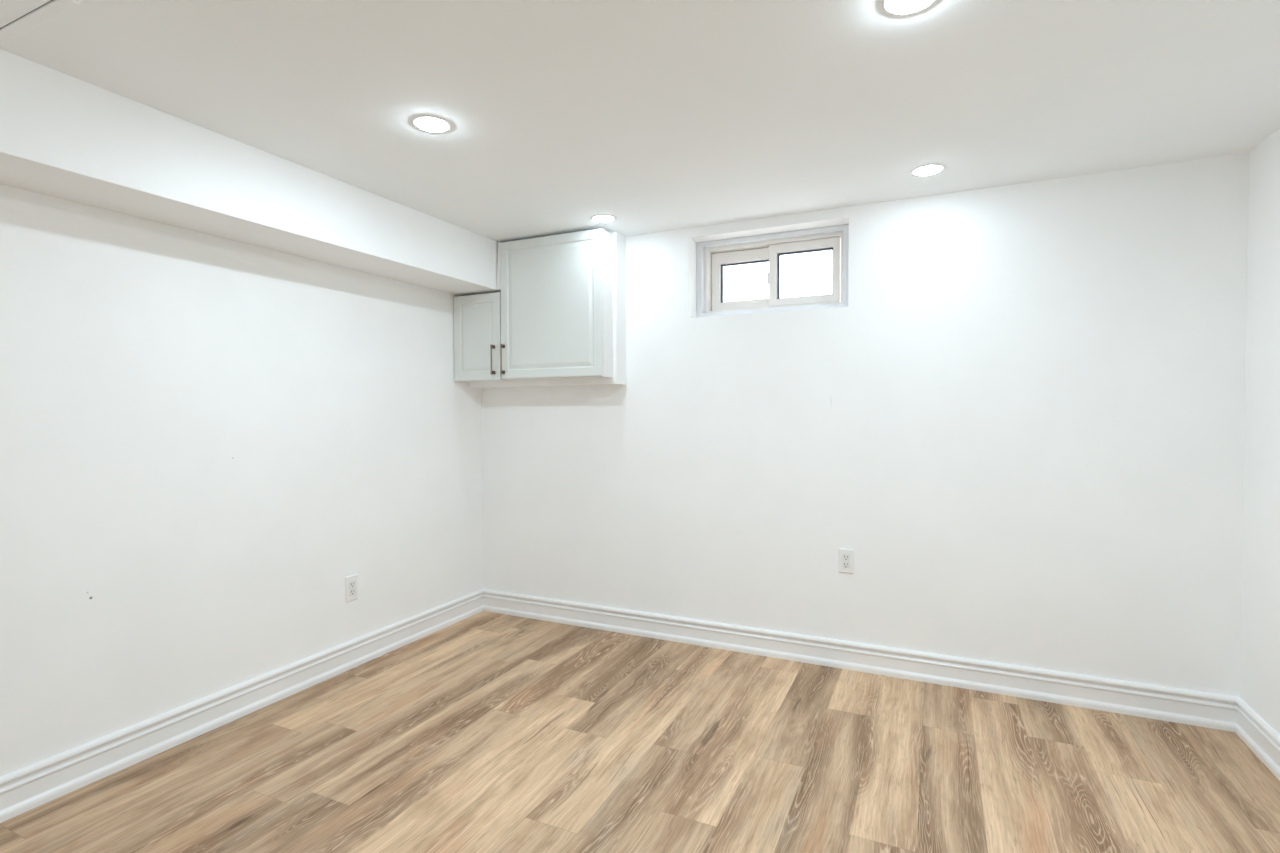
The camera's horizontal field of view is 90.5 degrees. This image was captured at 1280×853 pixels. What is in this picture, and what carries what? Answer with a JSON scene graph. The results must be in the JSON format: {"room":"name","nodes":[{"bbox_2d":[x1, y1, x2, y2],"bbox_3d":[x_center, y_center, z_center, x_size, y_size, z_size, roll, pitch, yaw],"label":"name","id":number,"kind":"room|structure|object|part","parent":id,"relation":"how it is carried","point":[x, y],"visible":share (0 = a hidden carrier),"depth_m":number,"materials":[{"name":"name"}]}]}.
{"room":"empty basement room","nodes":[
{"label":"empty basement room","id":0,"kind":"room"},
{"bbox_2d":[0,184,482,776],"bbox_3d":[-2.049,0.135,1.849,0.150,2.280,4.700,0,1,25],"label":"wall","id":1,"kind":"structure","parent":0,"point":[203,436],"depth_m":2.42,"materials":[{"name":"white paint"}]},
{"bbox_2d":[0,589,483,822],"bbox_3d":[-1.970,1.130,1.835,0.019,0.132,4.700,0,1,25],"label":"baseboard","id":2,"kind":"structure","parent":1,"relation":"attached to","point":[25,789],"depth_m":2.43,"materials":[{"name":"paint"}]},
{"bbox_2d":[345,574,357,601],"bbox_3d":[-1.395,0.783,3.071,0.008,0.122,0.069,0,1,25],"label":"wall outlet","id":3,"kind":"object","parent":1,"relation":"attached to","point":[351,582],"visible":1,"depth_m":3.06,"materials":[{"name":"plastic"}]},
{"bbox_2d":[349,580,354,595],"bbox_3d":[-1.393,0.783,3.070,0.003,0.070,0.033,0,1,25],"label":"receptacle","id":4,"kind":"object","parent":3,"relation":"attached to","point":[351,582],"depth_m":3.07,"materials":[{"name":"plastic"}]},
{"bbox_2d":[454,292,513,382],"bbox_3d":[-0.917,-0.511,3.678,0.334,0.497,0.160,0,1,25],"label":"upper cabinet","id":5,"kind":"object","parent":1,"relation":"attached to","point":[477,318],"visible":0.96,"depth_m":3.63,"materials":[{"name":"wood"}]},
{"bbox_3d":[-0.835,-0.376,3.559,0.007,0.169,0.007,0,1,25],"label":"handle","id":6,"kind":"part","parent":5,"relation":"part of","materials":[{"name":"silver metal"}]},
{"bbox_2d":[0,49,500,295],"bbox_3d":[-1.844,-0.866,1.729,0.311,0.275,4.700,0,1,25],"label":"soffit","id":7,"kind":"structure","parent":0,"point":[63,136],"depth_m":2.18,"materials":[{"name":"white paint"}]},
{"bbox_2d":[0,0,1279,242],"bbox_3d":[-0.320,-1.069,1.078,4.022,0.150,5.220,0,1,25],"label":"ceiling","id":8,"kind":"structure","parent":0,"point":[653,116],"depth_m":1.90,"materials":[{"name":"paint"}]},
{"bbox_2d":[0,0,78,44],"bbox_3d":[-1.581,-0.994,1.399,0.396,0.006,0.389,0,1,25],"label":"access panel","id":9,"kind":"object","parent":8,"relation":"attached to","point":[41,11],"visible":1,"depth_m":1.53,"materials":[{"name":"paint"}]},
{"bbox_3d":[-1.581,-0.995,1.399,0.332,0.003,0.325,0,1,25],"label":"panel","id":10,"kind":"part","parent":9,"relation":"part of","materials":[{"name":"paint"}]},
{"bbox_2d":[411,115,451,132],"bbox_3d":[-0.699,-1.011,2.129,0.129,0.009,0.129,0,1,25],"label":"recessed light","id":11,"kind":"object","parent":8,"relation":"in","point":[427,123],"visible":1,"depth_m":2.12,"materials":[{"name":"white plastic"}]},
{"bbox_2d":[591,214,615,222],"bbox_3d":[-0.182,-1.035,3.168,0.129,0.009,0.129,0,1,25],"label":"recessed light","id":12,"kind":"object","parent":8,"relation":"in","point":[602,218],"visible":1,"depth_m":3.15,"materials":[{"name":"white plastic"}]},
{"bbox_2d":[882,0,935,15],"bbox_3d":[0.636,-1.002,1.488,0.129,0.009,0.129,0,1,25],"label":"recessed light","id":13,"kind":"object","parent":8,"relation":"in","point":[893,7],"visible":1,"depth_m":1.51,"materials":[{"name":"white plastic"}]},
{"bbox_2d":[911,164,945,175],"bbox_3d":[1.157,-1.026,2.546,0.129,0.009,0.129,0,1,25],"label":"recessed light","id":14,"kind":"object","parent":8,"relation":"in","point":[929,169],"visible":1,"depth_m":2.53,"materials":[{"name":"white plastic"}]},
{"bbox_2d":[0,611,1279,852],"bbox_3d":[-0.338,1.247,1.073,3.722,0.080,4.800,0,1,25],"label":"floor","id":15,"kind":"structure","parent":0,"point":[485,731],"depth_m":2.17,"materials":[{"name":"brown wood"}]},
{"bbox_2d":[481,153,1248,696],"bbox_3d":[0.719,0.095,3.313,3.922,2.280,0.300,0,1,25],"label":"wall","id":16,"kind":"structure","parent":0,"point":[1021,419],"depth_m":2.84,"materials":[{"name":"white paint"}]},
{"bbox_2d":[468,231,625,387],"bbox_3d":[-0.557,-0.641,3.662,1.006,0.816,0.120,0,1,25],"label":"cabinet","id":17,"kind":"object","parent":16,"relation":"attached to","point":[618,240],"depth_m":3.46,"materials":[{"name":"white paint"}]},
{"bbox_2d":[496,228,612,380],"bbox_3d":[-0.485,-0.648,3.473,0.674,0.770,0.160,0,1,25],"label":"upper cabinet","id":18,"kind":"object","parent":16,"relation":"attached to","point":[557,290],"visible":1,"depth_m":3.40,"materials":[{"name":"wood"}]},
{"bbox_3d":[-0.774,-0.376,3.530,0.007,0.169,0.007,0,1,25],"label":"handle","id":19,"kind":"part","parent":18,"relation":"part of","materials":[{"name":"silver metal"}]},
{"bbox_2d":[697,224,848,316],"bbox_3d":[0.709,-0.786,3.355,0.804,0.422,0.175,0,1,25],"label":"window","id":20,"kind":"structure","parent":16,"relation":"in","point":[800,269],"depth_m":3.32,"materials":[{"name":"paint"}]},
{"bbox_3d":[0.562,-0.791,3.440,0.359,0.323,0.030,0,1,25],"label":"sash","id":21,"kind":"part","parent":20,"relation":"part of","materials":[{"name":"plastic"}]},
{"bbox_3d":[0.573,-0.785,3.442,0.269,0.204,0.004,0,1,25],"label":"pane","id":22,"kind":"part","parent":20,"relation":"part of","materials":[{"name":"clear glass"}]},
{"bbox_3d":[0.845,-0.790,3.267,0.359,0.324,0.030,0,1,25],"label":"sash","id":23,"kind":"part","parent":20,"relation":"part of","materials":[{"name":"plastic"}]},
{"bbox_3d":[0.852,-0.786,3.270,0.277,0.232,0.004,0,1,25],"label":"pane","id":24,"kind":"part","parent":20,"relation":"part of","materials":[{"name":"clear glass"}]},
{"bbox_2d":[839,548,853,573],"bbox_3d":[0.986,0.643,3.031,0.069,0.116,0.008,0,1,25],"label":"wall outlet","id":25,"kind":"object","parent":16,"relation":"attached to","point":[846,556],"visible":1,"depth_m":3.03,"materials":[{"name":"plastic"}]},
{"bbox_2d":[842,554,849,567],"bbox_3d":[0.985,0.643,3.029,0.033,0.064,0.003,0,1,25],"label":"receptacle","id":26,"kind":"object","parent":25,"relation":"attached to","point":[845,557],"depth_m":3.03,"materials":[{"name":"plastic"}]},
{"bbox_2d":[483,589,1237,731],"bbox_3d":[0.654,1.092,3.190,3.622,0.132,0.019,0,1,25],"label":"baseboard","id":27,"kind":"structure","parent":16,"relation":"attached to","point":[1177,705],"depth_m":2.92,"materials":[{"name":"paint"}]},
{"bbox_2d":[1240,127,1279,734],"bbox_3d":[1.367,0.159,0.250,0.150,2.280,4.700,0,1,25],"label":"wall","id":28,"kind":"structure","parent":0,"point":[1260,588],"depth_m":2.27,"materials":[{"name":"white paint"}]},
{"bbox_2d":[1235,697,1279,779],"bbox_3d":[1.294,1.152,0.307,0.019,0.132,4.700,0,1,25],"label":"baseboard","id":29,"kind":"structure","parent":28,"relation":"attached to","point":[1256,733],"depth_m":2.26,"materials":[{"name":"paint"}]}
]}

